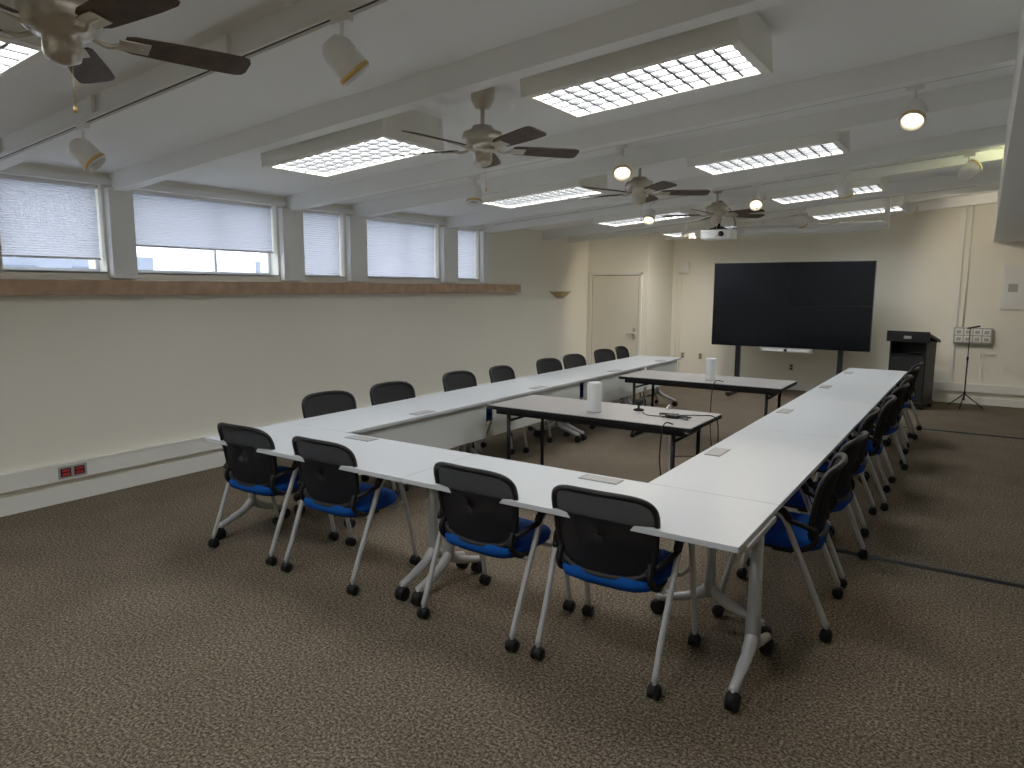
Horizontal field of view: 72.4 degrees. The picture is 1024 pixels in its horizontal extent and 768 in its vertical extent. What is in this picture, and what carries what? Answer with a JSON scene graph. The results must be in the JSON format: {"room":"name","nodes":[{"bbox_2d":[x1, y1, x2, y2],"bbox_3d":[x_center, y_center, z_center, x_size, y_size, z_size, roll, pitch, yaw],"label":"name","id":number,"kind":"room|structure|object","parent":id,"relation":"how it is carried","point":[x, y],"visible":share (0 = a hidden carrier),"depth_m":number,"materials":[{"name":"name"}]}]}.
{"room":"conference room","nodes":[
{"label":"conference room","id":0,"kind":"room"},
{"bbox_2d":[0,162,588,498],"bbox_3d":[-2.492,-0.713,7.663,0.300,2.850,16.000,5,9,33],"label":"wall","id":1,"kind":"structure","parent":0,"point":[82,376],"depth_m":7.01,"materials":[{"name":"beige paint"}]},
{"bbox_2d":[0,174,100,259],"bbox_3d":[-3.698,-1.317,5.604,0.040,0.618,0.736,5,9,33],"label":"window blind","id":2,"kind":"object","parent":1,"relation":"in","point":[40,218],"depth_m":5.59,"materials":[{"name":"grey fabric"}]},
{"bbox_2d":[3,260,106,272],"bbox_3d":[-3.728,-1.266,5.631,0.200,0.732,0.760,5,9,33],"label":"frame","id":3,"kind":"object","parent":1,"relation":"attached to","point":[95,268],"visible":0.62,"depth_m":5.68,"materials":[{"name":"white"}]},
{"bbox_2d":[58,462,86,479],"bbox_3d":[-3.623,0.717,5.778,0.014,0.100,0.220,5,9,33],"label":"outlet box","id":4,"kind":"object","parent":1,"relation":"attached to","point":[74,470],"visible":1,"depth_m":5.78,"materials":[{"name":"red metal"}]},
{"bbox_2d":[132,190,272,252],"bbox_3d":[-2.930,-1.534,6.731,0.040,0.488,1.476,5,9,33],"label":"window blind","id":5,"kind":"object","parent":1,"relation":"in","point":[162,220],"depth_m":6.67,"materials":[{"name":"grey fabric"}]},
{"bbox_2d":[138,250,278,276],"bbox_3d":[-2.959,-1.418,6.767,0.200,0.732,1.500,5,9,33],"label":"frame","id":6,"kind":"object","parent":1,"relation":"attached to","point":[266,256],"visible":0.33,"depth_m":6.91,"materials":[{"name":"white"}]},
{"bbox_2d":[0,167,491,282],"bbox_3d":[-3.532,-1.278,5.679,0.070,0.820,11.700,5,9,33],"label":"trim","id":7,"kind":"structure","parent":1,"relation":"attached to","point":[119,206],"depth_m":7.36,"materials":[{"name":"white paint"}]},
{"bbox_2d":[0,403,491,516],"bbox_3d":[-2.698,0.709,7.265,0.020,0.140,14.800,5,9,33],"label":"baseboard","id":8,"kind":"structure","parent":1,"relation":"attached to","point":[11,505],"depth_m":6.04,"materials":[{"name":"white"}]},
{"bbox_2d":[0,279,520,294],"bbox_3d":[-3.339,-0.827,5.998,0.110,0.122,12.340,5,9,33],"label":"trim ledge","id":9,"kind":"object","parent":1,"relation":"attached to","point":[7,286],"depth_m":6.67,"materials":[{"name":"brown wood"}]},
{"bbox_2d":[0,369,563,493],"bbox_3d":[-2.681,0.520,7.228,0.060,0.144,14.800,5,9,33],"label":"trim raceway","id":10,"kind":"structure","parent":1,"relation":"attached to","point":[47,474],"depth_m":6.06,"materials":[{"name":"white plastic"}]},
{"bbox_2d":[303,210,340,275],"bbox_3d":[-2.164,-1.573,7.879,0.040,0.718,0.586,5,9,33],"label":"window blind","id":11,"kind":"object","parent":1,"relation":"in","point":[321,229],"depth_m":7.90,"materials":[{"name":"grey fabric"}]},
{"bbox_2d":[305,276,344,277],"bbox_3d":[-2.194,-1.571,7.899,0.200,0.732,0.610,5,9,33],"label":"frame","id":12,"kind":"object","parent":1,"relation":"attached to","point":[305,276],"visible":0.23,"depth_m":7.96,"materials":[{"name":"white"}]},
{"bbox_2d":[367,217,434,277],"bbox_3d":[-1.429,-1.719,8.966,0.040,0.718,1.346,5,9,33],"label":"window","id":13,"kind":"structure","parent":1,"relation":"in","point":[399,249],"depth_m":8.96,"materials":[{"name":"grey fabric"}]},
{"bbox_2d":[368,277,438,279],"bbox_3d":[-1.459,-1.717,8.986,0.200,0.732,1.370,5,9,33],"label":"frame","id":14,"kind":"object","parent":1,"relation":"attached to","point":[368,277],"visible":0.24,"depth_m":8.91,"materials":[{"name":"white"}]},
{"bbox_2d":[458,228,475,278],"bbox_3d":[-0.692,-1.865,10.056,0.040,0.718,0.516,5,9,33],"label":"window blind","id":15,"kind":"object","parent":1,"relation":"in","point":[466,254],"depth_m":10.10,"materials":[{"name":"grey fabric"}]},
{"bbox_2d":[550,291,570,297],"bbox_3d":[0.887,-1.563,12.248,0.125,0.115,0.680,5,9,33],"label":"wall sconce","id":16,"kind":"object","parent":1,"relation":"attached to","point":[558,294],"visible":1,"depth_m":12.14,"materials":[{"name":"brown"}]},
{"bbox_2d":[0,0,1022,230],"bbox_3d":[0.148,-2.034,5.700,6.640,0.648,16.400,5,9,33],"label":"ceiling","id":17,"kind":"structure","parent":0,"point":[811,38],"depth_m":4.04,"materials":[{"name":"paint"}]},
{"bbox_2d":[0,0,44,82],"bbox_3d":[-2.528,-1.433,2.939,1.222,0.304,0.600,5,9,33],"label":"fluorescent ceiling light","id":18,"kind":"object","parent":17,"relation":"attached to","point":[17,55],"visible":0.46,"depth_m":2.85,"materials":[{"name":"white plastic"}]},
{"bbox_2d":[0,0,250,113],"bbox_3d":[-1.485,-1.246,2.384,1.148,0.613,1.201,-6,10,-38],"label":"ceiling fan","id":19,"kind":"object","parent":17,"relation":"hanging from","point":[63,27],"depth_m":2.33,"materials":[{"name":"brown wood"}]},
{"bbox_2d":[0,0,381,172],"bbox_3d":[-1.336,-1.481,3.307,5.700,0.699,0.186,5,9,33],"label":"track lighting","id":20,"kind":"object","parent":17,"relation":"hanging from","point":[340,54],"visible":0.98,"depth_m":3.18,"materials":[{"name":"white metal"}]},
{"bbox_2d":[261,110,443,177],"bbox_3d":[-1.150,-1.707,4.976,1.222,0.304,0.610,5,9,33],"label":"fluorescent ceiling light","id":21,"kind":"object","parent":17,"relation":"attached to","point":[371,144],"visible":0.83,"depth_m":4.80,"materials":[{"name":"white plastic"}]},
{"bbox_2d":[392,87,578,191],"bbox_3d":[-0.137,-1.507,4.329,1.147,0.613,1.201,-2,8,-14],"label":"ceiling fan","id":22,"kind":"object","parent":17,"relation":"hanging from","point":[482,140],"depth_m":4.24,"materials":[{"name":"brown wood"}]},
{"bbox_2d":[482,174,607,208],"bbox_3d":[0.289,-1.993,7.104,1.222,0.304,0.600,5,9,33],"label":"fluorescent ceiling light","id":23,"kind":"object","parent":17,"relation":"attached to","point":[567,189],"visible":0.61,"depth_m":6.97,"materials":[{"name":"white plastic"}]},
{"bbox_2d":[593,211,644,226],"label":"fluorescent ceiling light","id":24,"kind":"object","parent":17,"relation":"attached to","point":[623,219],"depth_m":9.28,"materials":[{"name":"white plastic"}]},
{"bbox_2d":[580,168,709,221],"bbox_3d":[1.190,-1.769,6.274,1.147,0.613,1.201,1,8,4],"label":"ceiling fan","id":25,"kind":"object","parent":17,"relation":"hanging from","point":[640,188],"depth_m":6.21,"materials":[{"name":"brown wood"}]},
{"bbox_2d":[520,11,772,119],"bbox_3d":[0.699,-1.697,3.727,1.192,0.302,0.610,5,9,33],"label":"fluorescent ceiling light","id":26,"kind":"object","parent":17,"relation":"attached to","point":[739,48],"visible":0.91,"depth_m":3.59,"materials":[{"name":"white plastic"}]},
{"bbox_2d":[659,224,681,236],"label":"fluorescent ceiling light","id":27,"kind":"object","parent":17,"relation":"attached to","point":[673,230],"depth_m":11.18,"materials":[{"name":"white plastic"}]},
{"bbox_2d":[334,65,1012,205],"bbox_3d":[0.512,-1.820,5.564,5.630,0.662,0.192,5,9,33],"label":"ceiling light","id":28,"kind":"object","parent":17,"relation":"hanging from","point":[913,113],"visible":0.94,"depth_m":4.83,"materials":[{"name":"white metal"}]},
{"bbox_2d":[654,204,696,220],"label":"fluorescent ceiling light","id":29,"kind":"object","parent":17,"relation":"attached to","point":[677,210],"depth_m":8.90,"materials":[{"name":"white plastic"}]},
{"bbox_2d":[662,188,764,236],"bbox_3d":[2.413,-2.015,8.101,1.148,0.613,1.201,-2,8,-16],"label":"ceiling fan","id":30,"kind":"object","parent":17,"relation":"hanging from","point":[716,210],"depth_m":8.03,"materials":[{"name":"brown wood"}]},
{"bbox_2d":[687,217,746,228],"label":"fluorescent ceiling light","id":31,"kind":"object","parent":17,"relation":"attached to","point":[726,222],"depth_m":10.78,"materials":[{"name":"white plastic"}]},
{"bbox_2d":[701,201,736,239],"bbox_3d":[2.738,-2.181,9.255,0.400,0.528,0.330,5,9,33],"label":"ceiling projector","id":32,"kind":"object","parent":17,"relation":"hanging from","point":[723,233],"depth_m":9.20,"materials":[{"name":"white plastic"}]},
{"bbox_2d":[494,145,1002,224],"bbox_3d":[2.105,-2.149,7.917,5.630,0.636,0.217,5,9,33],"label":"rail","id":33,"kind":"object","parent":17,"relation":"hanging from","point":[972,167],"visible":0.96,"depth_m":7.09,"materials":[{"name":"white metal"}]},
{"bbox_2d":[687,130,850,175],"bbox_3d":[2.138,-1.983,5.855,1.192,0.302,0.600,5,9,33],"label":"fluorescent ceiling light","id":34,"kind":"object","parent":17,"relation":"attached to","point":[835,143],"visible":0.69,"depth_m":5.75,"materials":[{"name":"white plastic"}]},
{"bbox_2d":[681,197,890,237],"bbox_3d":[3.816,-2.398,10.033,2.840,0.505,0.110,5,9,33],"label":"projector screen","id":35,"kind":"object","parent":17,"relation":"attached to","point":[869,225],"visible":0.93,"depth_m":9.75,"materials":[{"name":"white"}]},
{"bbox_2d":[616,185,975,238],"bbox_3d":[3.671,-2.404,9.904,4.800,0.624,0.197,5,9,33],"label":"rail","id":36,"kind":"object","parent":17,"relation":"hanging from","point":[910,208],"visible":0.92,"depth_m":9.61,"materials":[{"name":"white metal"}]},
{"bbox_2d":[766,183,838,204],"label":"fluorescent ceiling light","id":37,"kind":"object","parent":17,"relation":"attached to","point":[824,191],"depth_m":8.02,"materials":[{"name":"white plastic"}]},
{"bbox_2d":[808,196,904,219],"bbox_3d":[4.891,-2.530,9.926,1.192,0.302,0.650,5,9,33],"label":"fluorescent ceiling light","id":38,"kind":"object","parent":17,"relation":"attached to","point":[873,206],"visible":0.59,"depth_m":9.77,"materials":[{"name":"white plastic"}]},
{"bbox_2d":[850,177,887,194],"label":"fluorescent ceiling light","id":39,"kind":"object","parent":17,"relation":"attached to","point":[872,185],"depth_m":7.63,"materials":[{"name":"white plastic"}]},
{"bbox_2d":[0,386,1023,767],"bbox_3d":[1.489,1.127,5.218,9.900,0.100,16.400,5,9,33],"label":"floor","id":40,"kind":"structure","parent":0,"point":[128,639],"depth_m":3.56,"materials":[{"name":"brown carpet"}]},
{"bbox_2d":[208,422,338,565],"bbox_3d":[-1.649,0.670,4.813,0.648,0.891,0.600,5,9,31],"label":"chair","id":41,"kind":"object","parent":40,"relation":"on","point":[248,470],"visible":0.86,"depth_m":4.58,"materials":[{"name":"black plastic"}]},
{"bbox_2d":[204,422,474,600],"bbox_3d":[-1.183,0.767,4.657,1.835,0.746,0.676,5,9,33],"label":"conference table","id":42,"kind":"object","parent":40,"relation":"on","point":[392,460],"visible":0.66,"depth_m":4.41,"materials":[{"name":"white laminate"}]},
{"bbox_2d":[293,390,398,500],"bbox_3d":[-1.395,0.529,5.849,0.600,0.891,0.648,7,10,40],"label":"chair","id":43,"kind":"object","parent":40,"relation":"on","point":[324,402],"visible":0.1,"depth_m":5.96,"materials":[{"name":"black fabric"}]},
{"bbox_2d":[280,436,420,595],"bbox_3d":[-1.018,0.730,4.394,0.648,0.891,0.600,5,9,33],"label":"chair","id":44,"kind":"object","parent":40,"relation":"on","point":[325,488],"visible":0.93,"depth_m":4.17,"materials":[{"name":"black plastic"}]},
{"bbox_2d":[286,393,493,527],"bbox_3d":[-0.959,0.583,6.005,0.676,0.746,1.826,5,9,33],"label":"conference table","id":45,"kind":"object","parent":40,"relation":"on","point":[443,421],"visible":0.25,"depth_m":5.88,"materials":[{"name":"white laminate"}]},
{"bbox_2d":[361,381,449,490],"bbox_3d":[-0.961,0.446,6.468,0.600,0.891,0.648,7,10,39],"label":"chair","id":46,"kind":"object","parent":40,"relation":"on","point":[385,392],"visible":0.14,"depth_m":6.58,"materials":[{"name":"black fabric"}]},
{"bbox_2d":[442,370,514,454],"bbox_3d":[-0.393,0.327,7.355,0.600,0.891,0.648,6,10,35],"label":"chair","id":47,"kind":"object","parent":40,"relation":"on","point":[454,380],"visible":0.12,"depth_m":7.46,"materials":[{"name":"black plastic"}]},
{"bbox_2d":[416,462,575,652],"bbox_3d":[-0.079,0.819,3.771,0.648,0.891,0.600,6,10,35],"label":"chair","id":48,"kind":"object","parent":40,"relation":"on","point":[472,516],"visible":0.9,"depth_m":3.54,"materials":[{"name":"black plastic"}]},
{"bbox_2d":[439,375,585,454],"bbox_3d":[0.060,0.381,7.511,0.676,0.746,1.826,5,9,33],"label":"conference table","id":49,"kind":"object","parent":40,"relation":"on","point":[553,386],"visible":0.61,"depth_m":7.31,"materials":[{"name":"white laminate"}]},
{"bbox_2d":[480,365,552,452],"bbox_3d":[0.065,0.252,7.910,0.600,0.891,0.648,5,9,29],"label":"chair","id":50,"kind":"object","parent":40,"relation":"on","point":[499,373],"visible":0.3,"depth_m":8.00,"materials":[{"name":"black plastic"}]},
{"bbox_2d":[527,358,594,436],"bbox_3d":[0.628,0.137,8.765,0.600,0.891,0.648,6,10,38],"label":"chair","id":51,"kind":"object","parent":40,"relation":"on","point":[544,365],"visible":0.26,"depth_m":8.87,"materials":[{"name":"black plastic"}]},
{"bbox_2d":[563,354,613,402],"bbox_3d":[1.003,0.058,9.351,0.600,0.891,0.648,6,10,37],"label":"chair","id":52,"kind":"object","parent":40,"relation":"on","point":[569,360],"visible":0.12,"depth_m":9.48,"materials":[{"name":"black plastic"}]},
{"bbox_2d":[401,454,778,712],"bbox_3d":[0.352,0.913,3.638,1.853,0.746,0.676,5,9,33],"label":"conference table","id":53,"kind":"object","parent":40,"relation":"on","point":[731,524],"visible":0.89,"depth_m":3.34,"materials":[{"name":"white laminate"}]},
{"bbox_2d":[538,362,648,440],"bbox_3d":[1.079,0.178,9.018,0.676,0.746,1.826,5,9,33],"label":"conference table","id":54,"kind":"object","parent":40,"relation":"on","point":[607,373],"visible":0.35,"depth_m":8.78,"materials":[{"name":"white laminate"}]},
{"bbox_2d":[488,395,721,469],"bbox_3d":[0.767,0.583,6.083,1.860,0.738,0.750,5,9,33],"label":"folding table","id":55,"kind":"object","parent":40,"relation":"on","point":[612,415],"visible":0.69,"depth_m":5.86,"materials":[{"name":"grey laminate"}]},
{"bbox_2d":[587,381,601,412],"bbox_3d":[0.694,0.108,5.886,0.120,0.255,0.120,5,9,33],"label":"speaker","id":56,"kind":"object","parent":55,"relation":"on","point":[594,388],"visible":1,"depth_m":5.84},
{"bbox_2d":[633,398,643,410],"bbox_3d":[1.082,0.176,5.973,0.090,0.100,0.090,5,9,33],"label":"table microphone","id":57,"kind":"object","parent":55,"relation":"on","point":[639,402],"visible":1,"depth_m":5.95,"materials":[{"name":"black plastic"}]},
{"bbox_2d":[659,422,672,475],"bbox_3d":[0.936,0.669,5.418,0.576,0.783,0.151,3,8,18],"label":"power cable","id":58,"kind":"object","parent":55,"relation":"hanging from","point":[665,422],"visible":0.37,"depth_m":5.34,"materials":[{"name":"black plastic"}]},
{"bbox_2d":[530,484,700,700],"bbox_3d":[0.519,0.876,3.375,0.648,0.891,0.600,5,9,32],"label":"chair","id":59,"kind":"object","parent":40,"relation":"on","point":[597,545],"visible":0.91,"depth_m":3.15,"materials":[{"name":"black plastic"}]},
{"bbox_2d":[594,349,642,405],"bbox_3d":[1.507,-0.049,10.149,0.600,0.891,0.648,7,10,40],"label":"chair","id":60,"kind":"object","parent":40,"relation":"on","point":[600,355],"visible":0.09,"depth_m":10.29,"materials":[{"name":"black plastic"}]},
{"bbox_2d":[611,346,658,405],"bbox_3d":[1.872,-0.121,10.683,0.600,0.891,0.648,4,9,27],"label":"chair","id":61,"kind":"object","parent":40,"relation":"on","point":[621,351],"visible":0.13,"depth_m":10.84,"materials":[{"name":"black plastic"}]},
{"bbox_2d":[607,355,681,405],"bbox_3d":[1.931,0.009,10.277,0.676,0.746,1.226,5,9,33],"label":"conference table","id":62,"kind":"object","parent":40,"relation":"on","point":[656,363],"visible":0.56,"depth_m":10.24,"materials":[{"name":"white laminate"}]},
{"bbox_2d":[666,404,670,470],"bbox_3d":[1.279,0.638,5.624,0.448,0.796,1.096,1,8,2],"label":"extension cord","id":63,"kind":"object","parent":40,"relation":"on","point":[669,405],"visible":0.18,"depth_m":6.15,"materials":[{"name":"white plastic"}]},
{"bbox_2d":[642,412,718,442],"bbox_3d":[1.261,0.628,5.697,0.773,0.773,0.286,4,8,23],"label":"power cable","id":64,"kind":"object","parent":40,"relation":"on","point":[667,415],"visible":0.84,"depth_m":5.62,"materials":[{"name":"black plastic"}]},
{"bbox_2d":[675,380,723,456],"bbox_3d":[2.131,0.386,7.521,0.794,0.794,0.309,-6,10,-40],"label":"power cable","id":65,"kind":"object","parent":40,"relation":"on","point":[716,380],"visible":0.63,"depth_m":7.72,"materials":[{"name":"black plastic"}]},
{"bbox_2d":[619,370,796,436],"bbox_3d":[2.251,0.300,8.187,1.860,0.738,0.750,5,9,33],"label":"folding table","id":66,"kind":"object","parent":40,"relation":"on","point":[769,387],"visible":0.7,"depth_m":7.96,"materials":[{"name":"grey laminate"}]},
{"bbox_2d":[705,358,716,380],"bbox_3d":[2.263,-0.170,7.958,0.120,0.255,0.120,5,9,33],"label":"speaker","id":67,"kind":"object","parent":66,"relation":"on","point":[711,363],"visible":1,"depth_m":7.91},
{"bbox_2d":[649,428,842,635],"bbox_3d":[1.517,0.818,4.362,0.676,0.746,1.826,5,9,33],"label":"conference table","id":68,"kind":"object","parent":40,"relation":"on","point":[766,466],"visible":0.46,"depth_m":4.00,"materials":[{"name":"white laminate"}]},
{"bbox_2d":[712,452,847,642],"bbox_3d":[1.510,0.810,3.886,0.600,0.891,0.648,5,9,30],"label":"chair","id":69,"kind":"object","parent":40,"relation":"on","point":[795,533],"visible":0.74,"depth_m":3.65,"materials":[{"name":"black plastic"}]},
{"bbox_2d":[711,261,876,395],"bbox_3d":[4.489,-0.868,11.393,2.450,2.200,0.850,5,9,33],"label":"wall display","id":70,"kind":"object","parent":40,"relation":"on","point":[794,307],"visible":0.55,"depth_m":11.21,"materials":[{"name":"black"}]},
{"bbox_2d":[746,431,868,588],"bbox_3d":[1.937,0.725,4.521,0.600,0.891,0.648,6,10,37],"label":"chair","id":71,"kind":"object","parent":40,"relation":"on","point":[842,496],"visible":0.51,"depth_m":4.29,"materials":[{"name":"black plastic"}]},
{"bbox_2d":[745,397,876,535],"bbox_3d":[2.536,0.616,5.869,0.676,0.746,1.826,5,9,33],"label":"conference table","id":72,"kind":"object","parent":40,"relation":"on","point":[802,415],"visible":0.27,"depth_m":5.67,"materials":[{"name":"white laminate"}]},
{"bbox_2d":[799,377,896,478],"bbox_3d":[3.555,0.413,7.375,0.676,0.746,1.826,5,9,33],"label":"conference table","id":73,"kind":"object","parent":40,"relation":"on","point":[843,389],"visible":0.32,"depth_m":7.20,"materials":[{"name":"white laminate"}]},
{"bbox_2d":[815,407,880,537],"bbox_3d":[2.478,0.607,5.390,0.600,0.891,0.648,5,9,32],"label":"chair","id":74,"kind":"object","parent":40,"relation":"on","point":[867,424],"visible":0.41,"depth_m":5.14,"materials":[{"name":"black plastic"}]},
{"bbox_2d":[814,395,896,510],"bbox_3d":[2.924,0.527,5.989,0.600,0.891,0.648,5,9,29],"label":"chair","id":75,"kind":"object","parent":40,"relation":"on","point":[875,444],"visible":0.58,"depth_m":5.70,"materials":[{"name":"black plastic"}]},
{"bbox_2d":[834,368,906,442],"bbox_3d":[4.407,0.244,8.635,0.676,0.746,1.226,5,9,33],"label":"conference table","id":76,"kind":"object","parent":40,"relation":"on","point":[851,373],"visible":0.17,"depth_m":8.54,"materials":[{"name":"white laminate"}]},
{"bbox_2d":[852,383,909,482],"bbox_3d":[3.490,0.417,6.806,0.600,0.891,0.648,6,10,38],"label":"chair","id":77,"kind":"object","parent":40,"relation":"on","point":[893,419],"visible":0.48,"depth_m":6.55,"materials":[{"name":"black plastic"}]},
{"bbox_2d":[851,374,912,464],"bbox_3d":[3.889,0.333,7.435,0.600,0.891,0.648,5,9,31],"label":"chair","id":78,"kind":"object","parent":40,"relation":"on","point":[907,378],"visible":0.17,"depth_m":7.28,"materials":[{"name":"black plastic"}]},
{"bbox_2d":[854,367,919,447],"bbox_3d":[4.412,0.227,8.222,0.600,0.891,0.648,6,10,37],"label":"chair","id":79,"kind":"object","parent":40,"relation":"on","point":[906,402],"visible":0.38,"depth_m":8.00,"materials":[{"name":"black plastic"}]},
{"bbox_2d":[891,362,923,437],"bbox_3d":[4.772,0.155,8.758,0.600,0.891,0.648,6,10,38],"label":"chair","id":80,"kind":"object","parent":40,"relation":"on","point":[913,390],"visible":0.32,"depth_m":8.55,"materials":[{"name":"black plastic"}]},
{"bbox_2d":[886,330,940,409],"bbox_3d":[6.057,-0.231,10.621,0.576,1.160,0.580,-7,11,-44],"label":"lectern","id":81,"kind":"object","parent":40,"relation":"on","point":[908,349],"visible":0.66,"depth_m":10.45,"materials":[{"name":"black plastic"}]},
{"bbox_2d":[821,546,1023,588],"bbox_3d":[3.677,1.271,3.818,4.100,0.013,0.070,5,9,33],"label":"cable","id":82,"kind":"object","parent":40,"relation":"on","point":[915,565],"visible":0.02,"depth_m":4.45,"materials":[{"name":"black plastic"}]},
{"bbox_2d":[903,426,1023,439],"bbox_3d":[6.614,0.700,8.071,4.000,0.013,0.070,5,9,33],"label":"cable","id":83,"kind":"object","parent":40,"relation":"on","point":[903,426],"visible":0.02,"depth_m":8.69,"materials":[{"name":"black plastic"}]},
{"bbox_2d":[948,325,982,409],"bbox_3d":[6.806,-0.252,10.433,0.456,1.249,0.436,5,9,33],"label":"microphone stand","id":84,"kind":"object","parent":40,"relation":"on","point":[970,328],"visible":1,"depth_m":10.48,"materials":[{"name":"black metal"}]},
{"bbox_2d":[586,232,673,386],"bbox_3d":[2.252,-1.448,13.345,1.199,2.800,1.200,5,9,33],"label":"wall","id":85,"kind":"structure","parent":0,"point":[650,254],"depth_m":12.80,"materials":[{"name":"beige paint"}]},
{"bbox_2d":[591,276,638,363],"bbox_3d":[1.871,-0.987,12.882,0.916,1.986,0.076,5,9,33],"label":"door","id":86,"kind":"structure","parent":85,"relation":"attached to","point":[615,298],"depth_m":12.85,"materials":[{"name":"beige paint"}]},
{"bbox_2d":[588,272,642,364],"bbox_3d":[1.887,-1.015,12.903,1.040,2.060,0.030,5,9,33],"label":"frame","id":87,"kind":"object","parent":85,"relation":"attached to","point":[640,274],"visible":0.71,"depth_m":12.76,"materials":[{"name":"white"}]},
{"bbox_2d":[670,203,1023,400],"bbox_3d":[6.629,-1.394,11.242,8.400,3.300,0.200,5,9,33],"label":"wall","id":88,"kind":"structure","parent":0,"point":[916,257],"depth_m":11.33,"materials":[{"name":"beige paint"}]},
{"bbox_2d":[674,274,677,356],"bbox_3d":[3.159,-1.145,13.486,0.016,1.930,0.016,5,9,33],"label":"conduit","id":89,"kind":"object","parent":88,"relation":"attached to","point":[677,274],"visible":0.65,"depth_m":13.45,"materials":[{"name":"white metal"}]},
{"bbox_2d":[678,274,681,371],"bbox_3d":[3.226,-1.139,13.442,0.016,1.930,0.016,5,9,33],"label":"conduit","id":90,"kind":"object","parent":88,"relation":"attached to","point":[681,274],"visible":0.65,"depth_m":13.42,"materials":[{"name":"white"}]},
{"bbox_2d":[678,261,689,272],"bbox_3d":[3.252,-2.204,13.220,0.200,0.220,0.125,5,9,33],"label":"wall speaker","id":91,"kind":"object","parent":88,"relation":"attached to","point":[683,266],"visible":1,"depth_m":13.16,"materials":[{"name":"white plastic"}]},
{"bbox_2d":[788,384,1023,407],"bbox_3d":[6.479,0.190,11.423,8.200,0.110,0.020,5,9,33],"label":"baseboard","id":92,"kind":"structure","parent":88,"relation":"attached to","point":[935,397],"depth_m":10.96,"materials":[{"name":"white"}]},
{"bbox_2d":[946,206,966,381],"bbox_3d":[6.924,-1.421,10.893,0.070,2.790,0.040,5,9,33],"label":"trim column","id":93,"kind":"structure","parent":88,"relation":"attached to","point":[964,209],"depth_m":10.87,"materials":[{"name":"white paint"}]},
{"bbox_2d":[962,205,974,326],"bbox_3d":[7.021,-1.833,10.772,0.022,1.900,0.022,-5,9,-33],"label":"conduit","id":94,"kind":"object","parent":88,"relation":"attached to","point":[973,205],"visible":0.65,"depth_m":10.77,"materials":[{"name":"white"}]},
{"bbox_2d":[953,327,992,343],"bbox_3d":[7.112,-0.747,10.809,0.500,0.240,0.118,5,9,33],"label":"box","id":95,"kind":"object","parent":88,"relation":"attached to","point":[961,334],"visible":0.98,"depth_m":10.76,"materials":[{"name":"grey metal"}]},
{"bbox_2d":[933,381,1023,395],"bbox_3d":[8.049,0.144,10.336,4.400,0.130,0.050,5,9,33],"label":"baseboard","id":96,"kind":"object","parent":88,"relation":"attached to","point":[937,385],"visible":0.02,"depth_m":10.84,"materials":[{"name":"white"}]},
{"bbox_2d":[1000,265,1023,309],"bbox_3d":[7.565,-1.443,10.450,0.420,0.660,0.049,5,9,33],"label":"electrical panel","id":97,"kind":"object","parent":88,"relation":"attached to","point":[1012,291],"visible":1,"depth_m":10.47,"materials":[{"name":"white"}]},
{"bbox_2d":[993,0,1023,241],"bbox_3d":[2.808,-1.649,3.832,0.100,0.812,16.200,5,9,33],"label":"wall","id":98,"kind":"structure","parent":0,"point":[1012,168],"depth_m":3.94,"materials":[{"name":"white paint"}]},
{"bbox_2d":[1001,174,1023,241],"bbox_3d":[4.224,-1.185,3.057,3.340,0.110,16.400,5,9,33],"label":"ceiling","id":99,"kind":"structure","parent":0,"point":[1014,231],"depth_m":7.37,"materials":[{"name":"paint"}]},
{"label":"outside","id":100,"kind":"structure","parent":0,"visible":0},
{"bbox_3d":[-22.080,-1.434,26.889,53.450,0.100,80.000,5,9,33],"label":"ground","id":101,"kind":"structure","parent":100,"visible":0},
{"bbox_2d":[2,257,153,269],"bbox_3d":[-26.244,-3.091,25.231,8.100,3.600,23.000,5,9,33],"label":"building","id":102,"kind":"structure","parent":101,"relation":"on","point":[144,263],"depth_m":28.95,"materials":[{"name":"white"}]},
{"bbox_2d":[255,262,259,272],"bbox_3d":[-4.843,-5.343,42.644,4.100,3.500,22.000,5,9,33],"label":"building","id":103,"kind":"structure","parent":101,"relation":"on","point":[257,264],"depth_m":34.41,"materials":[{"name":"blue"}]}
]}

